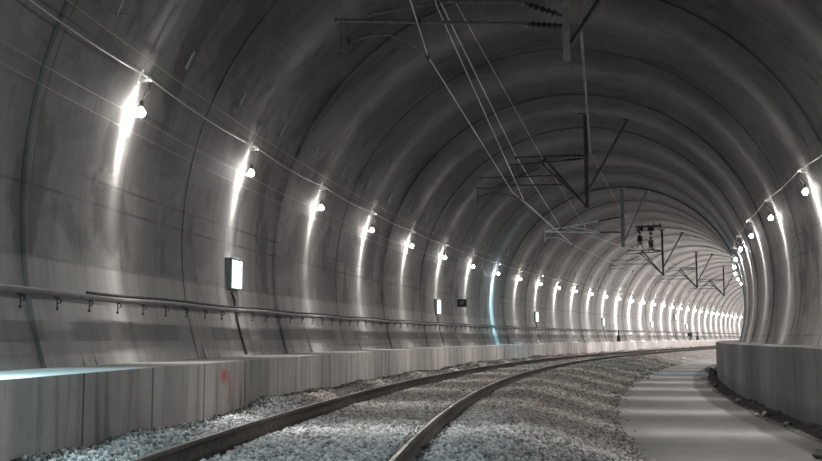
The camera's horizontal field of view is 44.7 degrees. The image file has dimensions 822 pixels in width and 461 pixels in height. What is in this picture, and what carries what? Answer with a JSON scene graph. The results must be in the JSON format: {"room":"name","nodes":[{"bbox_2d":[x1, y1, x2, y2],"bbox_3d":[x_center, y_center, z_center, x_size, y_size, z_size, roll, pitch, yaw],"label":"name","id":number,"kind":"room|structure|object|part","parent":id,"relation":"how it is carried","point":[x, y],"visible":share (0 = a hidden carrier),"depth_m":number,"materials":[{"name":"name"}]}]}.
{"room":"underground passage","nodes":[
{"label":"underground passage","id":0,"kind":"room"},
{"bbox_2d":[0,0,743,370],"bbox_3d":[41.847,7.562,83.910,87.475,5.202,199.997,0,-6,2],"label":"wall","id":1,"kind":"structure","parent":0,"point":[88,202],"depth_m":13.74,"materials":[{"name":"concrete"}]},
{"bbox_2d":[115,0,124,16],"bbox_3d":[-2.991,-2.325,10.306,0.122,0.238,0.070,-1,-6,6],"label":"wall anchor","id":2,"kind":"object","parent":1,"relation":"attached to","point":[122,1],"visible":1,"depth_m":10.28,"materials":[{"name":"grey metal"}]},
{"bbox_2d":[137,70,151,107],"bbox_3d":[-3.021,-1.557,11.319,0.169,0.555,0.100,-1,-6,7],"label":"wall lamp","id":3,"kind":"object","parent":1,"relation":"attached to","point":[142,79],"visible":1,"depth_m":11.31,"materials":[{"name":"white metal"}]},
{"bbox_2d":[185,51,194,70],"bbox_3d":[-2.735,-2.102,12.386,0.122,0.238,0.070,-1,-6,7],"label":"wall anchor","id":4,"kind":"object","parent":1,"relation":"attached to","point":[193,53],"visible":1,"depth_m":12.36,"materials":[{"name":"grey metal"}]},
{"bbox_2d":[225,257,247,354],"bbox_3d":[-2.632,1.156,15.268,0.304,1.471,0.480,-1,-6,9],"label":"box","id":5,"kind":"object","parent":1,"relation":"attached to","point":[233,266],"visible":0.93,"depth_m":15.19,"materials":[{"name":"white plastic"}]},
{"bbox_3d":[-2.719,0.668,15.334,0.130,0.485,0.480,-1,-6,9],"label":"casing","id":6,"kind":"part","parent":5,"relation":"part of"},
{"bbox_3d":[-2.664,0.674,15.324,0.014,0.420,0.430,-1,-6,9],"label":"lit panel","id":7,"kind":"part","parent":5,"relation":"part of","materials":[{"name":"white plastic"}]},
{"bbox_2d":[237,92,245,108],"bbox_3d":[-2.445,-1.880,14.459,0.122,0.238,0.070,-1,-6,8],"label":"wall anchor","id":8,"kind":"object","parent":1,"relation":"attached to","point":[244,94],"visible":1,"depth_m":14.44,"materials":[{"name":"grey metal"}]},
{"bbox_2d":[248,141,258,169],"bbox_3d":[-2.440,-1.111,15.470,0.169,0.555,0.100,-1,-6,9],"label":"wall lamp","id":9,"kind":"object","parent":1,"relation":"attached to","point":[251,148],"visible":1,"depth_m":15.46,"materials":[{"name":"white metal"}]},
{"bbox_2d":[279,123,285,136],"bbox_3d":[-2.122,-1.658,16.525,0.122,0.238,0.070,-1,-6,9],"label":"wall anchor","id":10,"kind":"object","parent":1,"relation":"attached to","point":[284,124],"visible":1,"depth_m":16.50,"materials":[{"name":"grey metal"}]},
{"bbox_2d":[319,184,326,204],"bbox_3d":[-1.728,-0.669,19.593,0.169,0.555,0.100,-1,-6,11],"label":"wall lamp","id":11,"kind":"object","parent":1,"relation":"attached to","point":[321,187],"visible":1,"depth_m":19.58,"materials":[{"name":"white metal"}]},
{"bbox_2d":[0,62,699,313],"bbox_3d":[15.424,3.057,50.779,36.090,0.006,127.505,0,-6,2],"label":"cable","id":12,"kind":"object","parent":1,"relation":"attached to","point":[0,62],"visible":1,"depth_m":12.80,"materials":[{"name":"grey metal"}]},
{"bbox_2d":[0,39,738,317],"bbox_3d":[22.420,4.340,64.333,49.159,0.027,155.090,0,-6,2],"label":"cable","id":13,"kind":"object","parent":1,"relation":"attached to","point":[0,39],"visible":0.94,"depth_m":12.72,"materials":[{"name":"grey metal"}]},
{"bbox_2d":[0,284,740,333],"bbox_3d":[26.215,7.133,70.604,46.870,0.228,171.897,-1,-6,6],"label":"pipe","id":14,"kind":"object","parent":1,"relation":"attached to","point":[90,296],"visible":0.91,"depth_m":13.82,"materials":[{"name":"metal"}]},
{"bbox_2d":[370,209,376,227],"bbox_3d":[-0.894,-0.231,23.684,0.169,0.555,0.100,-2,-6,12],"label":"wall lamp","id":15,"kind":"object","parent":1,"relation":"attached to","point":[371,213],"visible":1,"depth_m":23.68,"materials":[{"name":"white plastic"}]},
{"bbox_2d":[67,0,712,307],"bbox_3d":[15.651,2.270,50.825,36.072,0.007,127.382,0,-6,2],"label":"cable","id":16,"kind":"object","parent":1,"relation":"attached to","point":[67,0],"visible":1,"depth_m":13.90,"materials":[{"name":"grey metal"}]},
{"bbox_2d":[434,299,444,345],"bbox_3d":[0.920,2.903,31.587,0.303,1.471,0.480,-2,-6,15],"label":"box","id":17,"kind":"object","parent":1,"relation":"attached to","point":[437,303],"visible":0.95,"depth_m":31.51,"materials":[{"name":"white plastic"}]},
{"bbox_3d":[0.835,2.416,31.663,0.130,0.485,0.480,-2,-6,15],"label":"casing","id":18,"kind":"part","parent":17,"relation":"part of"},
{"bbox_3d":[0.888,2.422,31.647,0.014,0.420,0.430,-2,-6,15],"label":"lit panel","id":19,"kind":"part","parent":17,"relation":"part of","materials":[{"name":"white plastic"}]},
{"bbox_2d":[457,299,466,306],"bbox_3d":[1.707,2.508,34.571,0.440,0.270,0.060,-2,-6,16],"label":"number sign","id":20,"kind":"object","parent":1,"relation":"attached to","point":[460,302],"visible":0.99,"depth_m":34.55,"materials":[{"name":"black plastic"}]},
{"bbox_2d":[534,312,540,341],"bbox_3d":[6.013,4.587,47.359,0.303,1.471,0.480,-2,-7,20],"label":"box","id":21,"kind":"object","parent":1,"relation":"attached to","point":[535,313],"visible":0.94,"depth_m":47.27,"materials":[{"name":"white plastic"}]},
{"bbox_2d":[601,318,606,340],"bbox_3d":[12.122,6.212,62.627,0.304,1.471,0.480,-3,-7,23],"label":"box","id":22,"kind":"object","parent":1,"relation":"attached to","point":[602,319],"visible":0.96,"depth_m":62.55,"materials":[{"name":"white plastic"}]},
{"bbox_3d":[22.306,6.306,85.052,0.169,0.555,0.100,-3,-7,24],"label":"wall lamp","id":23,"kind":"object","parent":1,"relation":"attached to","visible":0},
{"bbox_2d":[29,0,734,313],"bbox_3d":[28.731,4.806,72.794,61.040,0.066,172.325,0,-6,2],"label":"conduit","id":24,"kind":"object","parent":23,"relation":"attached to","point":[34,3],"visible":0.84,"depth_m":12.90,"materials":[{"name":"grey metal"}]},
{"bbox_2d":[187,0,821,306],"bbox_3d":[44.643,3.850,83.984,91.578,2.285,199.289,0,-6,2],"label":"ceiling","id":25,"kind":"structure","parent":0,"point":[698,83],"depth_m":21.93,"materials":[{"name":"concrete"}]},
{"bbox_2d":[334,0,601,61],"bbox_3d":[1.184,-3.447,13.651,4.564,2.392,0.340,-1,-6,8],"label":"support","id":26,"kind":"object","parent":25,"relation":"hanging from","point":[567,42],"visible":0.99,"depth_m":13.57,"materials":[{"name":"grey metal"}]},
{"bbox_3d":[-0.967,-2.720,13.884,0.033,0.463,0.070,-1,-6,8],"label":"drop rod","id":27,"kind":"part","parent":26,"relation":"part of","materials":[{"name":"grey metal"}]},
{"bbox_2d":[435,0,573,245],"bbox_3d":[2.084,-2.037,19.755,1.152,0.787,44.422,-1,-6,11],"label":"wire","id":28,"kind":"object","parent":26,"relation":"hanging from","point":[435,0],"visible":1,"depth_m":18.23,"materials":[{"name":"grey metal"}]},
{"bbox_3d":[2.084,-3.457,13.521,0.102,2.378,0.130,-1,-6,8],"label":"drop post","id":29,"kind":"part","parent":26,"relation":"part of","materials":[{"name":"grey metal"}]},
{"bbox_2d":[439,0,707,279],"bbox_3d":[12.284,-0.315,42.016,24.268,0.449,89.209,0,-6,2],"label":"wire","id":30,"kind":"object","parent":26,"relation":"hanging from","point":[439,0],"visible":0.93,"depth_m":21.34,"materials":[{"name":"grey metal"}]},
{"bbox_2d":[410,0,740,302],"bbox_3d":[18.562,2.104,56.484,36.696,0.256,118.851,0,-6,2],"label":"wire","id":31,"kind":"object","parent":26,"relation":"hanging from","point":[410,0],"visible":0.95,"depth_m":17.88,"materials":[{"name":"grey metal"}]},
{"bbox_2d":[578,0,590,152],"bbox_3d":[2.594,-3.303,12.643,0.899,0.818,29.602,-1,-6,7],"label":"cable","id":32,"kind":"object","parent":26,"relation":"attached to","point":[585,1],"visible":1,"depth_m":16.36,"materials":[{"name":"grey metal"}]},
{"bbox_2d":[476,113,630,207],"bbox_3d":[3.887,-1.875,27.452,4.260,2.586,0.340,-2,-6,14],"label":"support","id":33,"kind":"object","parent":25,"relation":"hanging from","point":[566,185],"visible":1,"depth_m":27.29,"materials":[{"name":"metal"}]},
{"bbox_2d":[456,3,642,257],"bbox_3d":[5.079,-1.635,27.822,2.666,0.592,61.069,-2,-6,13],"label":"wire","id":34,"kind":"object","parent":33,"relation":"hanging from","point":[456,3],"visible":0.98,"depth_m":19.96,"materials":[{"name":"grey metal"}]},
{"bbox_3d":[4.766,-3.172,27.370,0.340,0.030,0.340,-2,-6,14],"label":"roof plate","id":35,"kind":"part","parent":33,"relation":"part of","materials":[{"name":"metal"}]},
{"bbox_3d":[4.770,-1.894,27.232,0.112,2.571,0.130,-2,-6,14],"label":"drop post","id":36,"kind":"part","parent":33,"relation":"part of","materials":[{"name":"metal"}]},
{"bbox_2d":[544,188,649,246],"bbox_3d":[7.626,-0.497,41.140,4.346,2.434,0.340,-2,-6,18],"label":"support","id":37,"kind":"object","parent":25,"relation":"hanging from","point":[623,238],"visible":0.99,"depth_m":40.82,"materials":[{"name":"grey metal"}]},
{"bbox_3d":[8.624,-0.528,40.807,0.152,2.419,0.130,-2,-6,18],"label":"drop post","id":38,"kind":"part","parent":37,"relation":"part of","materials":[{"name":"grey metal"}]},
{"bbox_2d":[609,229,683,274],"bbox_3d":[13.432,1.287,57.084,4.260,2.586,0.340,-3,-7,22],"label":"support","id":39,"kind":"object","parent":25,"relation":"hanging from","point":[662,230],"visible":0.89,"depth_m":56.80,"materials":[{"name":"metal"}]},
{"bbox_3d":[14.274,1.255,56.740,0.112,2.571,0.130,-3,-7,22],"label":"drop post","id":40,"kind":"part","parent":39,"relation":"part of","materials":[{"name":"metal"}]},
{"bbox_2d":[635,223,661,251],"bbox_3d":[12.747,0.398,53.652,1.402,1.549,0.300,-3,-7,22],"label":"switch","id":41,"kind":"object","parent":25,"relation":"hanging from","point":[650,227],"visible":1,"depth_m":53.60,"materials":[{"name":"metal"}]},
{"bbox_3d":[12.744,-0.270,53.725,1.400,0.206,0.120,-3,-7,22],"label":"frame","id":42,"kind":"part","parent":41,"relation":"part of","materials":[{"name":"metal"}]},
{"bbox_2d":[654,252,713,287],"bbox_3d":[19.576,2.855,71.817,4.260,2.586,0.340,-3,-7,24],"label":"support","id":43,"kind":"object","parent":25,"relation":"hanging from","point":[685,275],"visible":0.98,"depth_m":71.50,"materials":[{"name":"metal"}]},
{"bbox_3d":[20.406,2.820,71.446,0.112,2.571,0.130,-3,-7,24],"label":"drop post","id":44,"kind":"part","parent":43,"relation":"part of","materials":[{"name":"metal"}]},
{"bbox_2d":[689,266,736,295],"bbox_3d":[25.914,4.351,85.891,4.260,2.586,0.340,-3,-7,24],"label":"support","id":45,"kind":"object","parent":25,"relation":"hanging from","point":[714,285],"visible":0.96,"depth_m":85.70,"materials":[{"name":"metal"}]},
{"bbox_3d":[26.742,4.315,85.516,0.112,2.571,0.130,-3,-7,24],"label":"drop post","id":46,"kind":"part","parent":45,"relation":"part of","materials":[{"name":"metal"}]},
{"bbox_2d":[618,358,821,460],"bbox_3d":[44.624,10.161,83.416,92.075,0.001,199.604,0,-6,2],"label":"walkway","id":47,"kind":"structure","parent":0,"point":[674,414],"depth_m":14.77,"materials":[{"name":"concrete"}]},
{"bbox_2d":[20,353,676,460],"bbox_3d":[4.973,4.017,27.813,13.982,0.649,43.594,0,-6,2],"label":"ballast stones","id":48,"kind":"object","parent":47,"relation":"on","point":[374,429],"visible":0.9,"depth_m":11.52},
{"bbox_2d":[9,345,715,460],"bbox_3d":[44.263,9.880,83.210,89.869,0.638,198.902,0,-6,2],"label":"bed","id":49,"kind":"object","parent":47,"relation":"on","point":[676,358],"visible":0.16,"depth_m":50.08,"materials":[{"name":"gravel"}]},
{"bbox_2d":[129,346,715,460],"bbox_3d":[43.053,9.714,82.987,86.170,0.174,198.172,0,-6,2],"label":"rail","id":50,"kind":"object","parent":49,"relation":"on","point":[205,447],"visible":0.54,"depth_m":11.46,"materials":[{"name":"grey metal"}]},
{"bbox_2d":[387,347,715,460],"bbox_3d":[44.436,9.664,82.383,85.487,0.174,196.543,0,-6,2],"label":"rail","id":51,"kind":"object","parent":49,"relation":"on","point":[412,446],"visible":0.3,"depth_m":13.06,"materials":[{"name":"grey metal"}]},
{"bbox_2d":[0,339,739,460],"bbox_3d":[42.129,9.668,83.595,87.424,1.075,199.764,0,-6,2],"label":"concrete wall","id":52,"kind":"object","parent":47,"relation":"on","point":[42,410],"visible":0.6,"depth_m":9.87,"materials":[{"name":"concrete"}]},
{"bbox_2d":[617,330,620,341],"bbox_3d":[13.194,6.697,63.526,0.240,0.720,0.240,-3,-7,23],"label":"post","id":53,"kind":"object","parent":52,"relation":"on","point":[618,335],"visible":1,"depth_m":63.44,"materials":[{"name":"metal"}]},
{"bbox_2d":[701,367,821,443],"bbox_3d":[8.434,3.875,24.983,1.908,0.234,41.910,-2,-6,13],"label":"ridge","id":54,"kind":"object","parent":47,"relation":"on","point":[812,431],"visible":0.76,"depth_m":16.66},
{"bbox_2d":[705,367,712,373],"bbox_3d":[9.928,4.659,33.258,0.248,0.260,0.323,1,-6,-11],"label":"rock","id":55,"kind":"object","parent":54,"relation":"on","point":[707,369],"visible":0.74,"depth_m":33.17,"materials":[{"name":"grey stone"}]},
{"bbox_2d":[762,411,768,415],"bbox_3d":[5.813,3.008,16.395,0.112,0.101,0.131,-3,-7,25],"label":"rock","id":56,"kind":"object","parent":54,"relation":"on","point":[764,413],"visible":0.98,"depth_m":16.36,"materials":[{"name":"grey stone"}]},
{"bbox_2d":[782,421,791,426],"bbox_3d":[5.468,2.816,14.531,0.130,0.085,0.091,-3,-7,28],"label":"rock","id":57,"kind":"object","parent":54,"relation":"on","point":[786,423],"visible":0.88,"depth_m":14.51,"materials":[{"name":"grey stone"}]},
{"bbox_2d":[716,340,821,424],"bbox_3d":[48.644,9.287,80.741,84.087,1.179,192.024,0,-6,2],"label":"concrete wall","id":58,"kind":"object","parent":47,"relation":"on","point":[787,379],"visible":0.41,"depth_m":16.81,"materials":[{"name":"concrete"}]},
{"bbox_2d":[812,449,821,458],"bbox_3d":[4.397,2.408,10.767,0.160,0.111,0.124,0,-6,-5],"label":"rock","id":59,"kind":"object","parent":47,"relation":"on","point":[817,453],"visible":1,"depth_m":10.74,"materials":[{"name":"grey stone"}]},
{"bbox_2d":[720,66,821,345],"bbox_3d":[48.849,7.212,80.870,83.959,5.202,191.769,0,-6,2],"label":"wall","id":60,"kind":"structure","parent":0,"point":[779,264],"depth_m":20.52,"materials":[{"name":"concrete"}]},
{"bbox_2d":[746,218,752,233],"bbox_3d":[8.583,-0.084,25.338,0.169,0.555,0.100,-2,-6,14],"label":"wall lamp","id":61,"kind":"object","parent":60,"relation":"attached to","point":[749,220],"visible":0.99,"depth_m":25.33,"materials":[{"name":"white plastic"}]},
{"bbox_2d":[764,195,772,214],"bbox_3d":[7.698,-0.493,21.512,0.169,0.555,0.100,-2,-6,12],"label":"wall lamp","id":62,"kind":"object","parent":60,"relation":"attached to","point":[768,199],"visible":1,"depth_m":21.51,"materials":[{"name":"white metal"}]},
{"bbox_2d":[797,165,806,188],"bbox_3d":[6.924,-0.905,17.670,0.169,0.555,0.100,-1,-6,10],"label":"wall lamp","id":63,"kind":"object","parent":60,"relation":"attached to","point":[802,169],"visible":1,"depth_m":17.66,"materials":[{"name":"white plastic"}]},
{"bbox_3d":[5.080,-2.566,2.198,0.169,0.555,0.100,0,-6,3],"label":"wall lamp","id":64,"kind":"object","parent":60,"relation":"attached to","visible":0},
{"bbox_2d":[732,155,821,275],"bbox_3d":[36.487,4.527,70.389,59.125,0.076,165.791,0,-6,2],"label":"conduit","id":65,"kind":"object","parent":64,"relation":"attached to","point":[821,155],"visible":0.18,"depth_m":20.05,"materials":[{"name":"grey metal"}]}
]}

